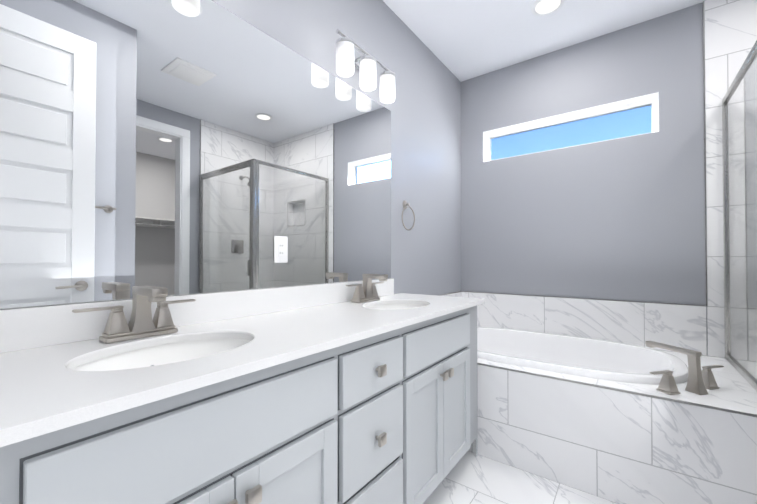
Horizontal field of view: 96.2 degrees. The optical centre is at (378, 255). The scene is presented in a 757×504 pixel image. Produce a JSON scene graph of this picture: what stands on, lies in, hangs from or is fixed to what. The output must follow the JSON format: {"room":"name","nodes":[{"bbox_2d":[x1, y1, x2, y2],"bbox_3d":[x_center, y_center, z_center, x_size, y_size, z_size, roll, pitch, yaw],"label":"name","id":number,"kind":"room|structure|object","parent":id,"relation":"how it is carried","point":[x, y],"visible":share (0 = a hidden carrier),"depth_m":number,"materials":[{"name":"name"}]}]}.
{"room":"bathroom","nodes":[
{"label":"bathroom","id":0,"kind":"room"},
{"bbox_2d":[0,0,460,309],"bbox_3d":[-0.605,-0.239,1.458,0.150,2.840,4.730,0,-1,37],"label":"wall","id":1,"kind":"structure","parent":0,"point":[424,107],"depth_m":2.44,"materials":[{"name":"grey paint"}]},
{"bbox_2d":[0,0,390,308],"bbox_3d":[-0.527,-0.414,1.432,0.006,1.110,2.037,0,-1,37],"label":"mirror","id":2,"kind":"object","parent":1,"relation":"attached to","point":[179,147],"visible":1,"depth_m":1.18,"materials":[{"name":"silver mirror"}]},
{"bbox_2d":[274,236,287,262],"bbox_3d":[-0.440,-0.028,1.532,0.007,0.120,0.074,0,-1,37],"label":"electrical outlet","id":3,"kind":"object","parent":2,"relation":"attached to","point":[280,249],"visible":1,"depth_m":1.53,"materials":[{"name":"white plastic"}]},
{"bbox_2d":[0,278,393,345],"bbox_3d":[-0.518,0.196,1.426,0.020,0.106,2.050,0,-1,37],"label":"backsplash","id":4,"kind":"structure","parent":1,"relation":"attached to","point":[18,326],"depth_m":1.17,"materials":[{"name":"white stone"}]},
{"bbox_2d":[336,29,395,103],"bbox_3d":[-0.079,-1.061,1.924,0.148,0.245,0.498,0,-1,37],"label":"sconce","id":5,"kind":"object","parent":1,"relation":"attached to","point":[350,58],"visible":1,"depth_m":1.87,"materials":[{"name":"white glass"}]},
{"bbox_2d":[402,201,414,229],"bbox_3d":[0.200,-0.282,2.387,0.037,0.212,0.173,0,-1,37],"label":"towel ring","id":6,"kind":"object","parent":1,"relation":"attached to","point":[405,204],"visible":1,"depth_m":2.38,"materials":[{"name":"silver metal"}]},
{"bbox_2d":[437,291,464,296],"bbox_3d":[0.463,0.488,2.752,0.011,0.324,0.990,0,-1,37],"label":"wall tile","id":7,"kind":"structure","parent":1,"relation":"attached to","point":[460,293],"depth_m":3.07,"materials":[{"name":"tile"}]},
{"bbox_2d":[423,451,617,503],"bbox_3d":[1.421,1.215,-0.065,5.200,0.100,4.730,0,-1,37],"label":"floor","id":8,"kind":"structure","parent":0,"point":[470,478],"depth_m":1.73,"materials":[{"name":"tile"}]},
{"bbox_2d":[0,293,484,503],"bbox_3d":[-0.253,0.713,1.298,0.590,0.932,2.170,0,-1,37],"label":"bathroom vanity","id":9,"kind":"object","parent":8,"relation":"on","point":[330,393],"depth_m":0.89,"materials":[{"name":"grey paint"}]},
{"bbox_2d":[72,285,195,342],"bbox_3d":[-0.677,0.168,0.996,0.171,0.152,0.312,0,-1,37],"label":"sink faucet","id":10,"kind":"object","parent":9,"relation":"on","point":[140,324],"visible":1,"depth_m":1.00,"materials":[{"name":"silver metal"}]},
{"bbox_2d":[346,274,387,302],"bbox_3d":[-0.028,0.177,1.869,0.171,0.152,0.312,0,-1,37],"label":"sink faucet","id":11,"kind":"object","parent":9,"relation":"on","point":[366,291],"visible":1,"depth_m":1.86,"materials":[{"name":"silver metal"}]},
{"bbox_2d":[468,327,756,503],"bbox_3d":[1.183,0.900,2.227,1.763,0.579,1.018,0,-1,37],"label":"bathtub","id":12,"kind":"object","parent":8,"relation":"on","point":[605,419],"visible":0.69,"depth_m":1.70,"materials":[{"name":"stone"}]},
{"bbox_2d":[645,341,723,394],"bbox_3d":[1.472,0.543,1.621,0.304,0.188,0.359,0,-1,37],"label":"tub faucet","id":13,"kind":"object","parent":12,"relation":"on","point":[699,382],"visible":1,"depth_m":1.59,"materials":[{"name":"silver metal"}]},
{"bbox_3d":[2.310,1.130,1.353,1.083,0.100,1.075,0,-1,37],"label":"shower base","id":14,"kind":"object","parent":8,"relation":"on","visible":0},
{"bbox_2d":[722,40,756,390],"bbox_3d":[2.298,0.045,1.377,1.118,2.069,1.067,0,-1,37],"label":"shower enclosure","id":15,"kind":"object","parent":14,"relation":"on","point":[739,127],"visible":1,"depth_m":1.82,"materials":[{"name":"clear glass"}]},
{"bbox_2d":[383,0,705,81],"bbox_3d":[1.421,-1.725,-0.032,5.200,0.100,4.730,0,-1,37],"label":"ceiling","id":16,"kind":"structure","parent":0,"point":[462,40],"depth_m":2.42,"materials":[{"name":"white paint"}]},
{"bbox_2d":[531,0,564,15],"bbox_3d":[1.113,-1.645,2.234,0.196,0.008,0.196,0,-1,37],"label":"recessed light","id":17,"kind":"object","parent":16,"relation":"in","point":[542,7],"visible":1,"depth_m":2.24,"materials":[{"name":"white paint"}]},
{"bbox_2d":[461,2,707,355],"bbox_3d":[1.973,-0.228,2.394,3.170,2.840,0.150,0,-1,37],"label":"wall","id":18,"kind":"structure","parent":0,"point":[619,219],"depth_m":2.55,"materials":[{"name":"grey paint"}]},
{"bbox_2d":[483,92,658,161],"bbox_3d":[1.480,-0.987,2.761,1.230,0.275,0.134,0,-1,37],"label":"window","id":19,"kind":"structure","parent":18,"relation":"in","point":[652,99],"depth_m":2.70,"materials":[{"name":"white plastic"}]},
{"bbox_2d":[465,291,706,355],"bbox_3d":[1.442,0.488,2.682,1.664,0.324,0.011,0,-1,37],"label":"wall tile","id":20,"kind":"structure","parent":18,"relation":"attached to","point":[638,323],"depth_m":2.52,"materials":[{"name":"tile"}]},
{"bbox_2d":[703,0,756,357],"bbox_3d":[2.621,-0.234,1.872,1.206,2.840,0.105,0,-1,37],"label":"shower wall tile","id":21,"kind":"structure","parent":18,"relation":"attached to","point":[729,33],"depth_m":2.16,"materials":[{"name":"tile"}]}
]}

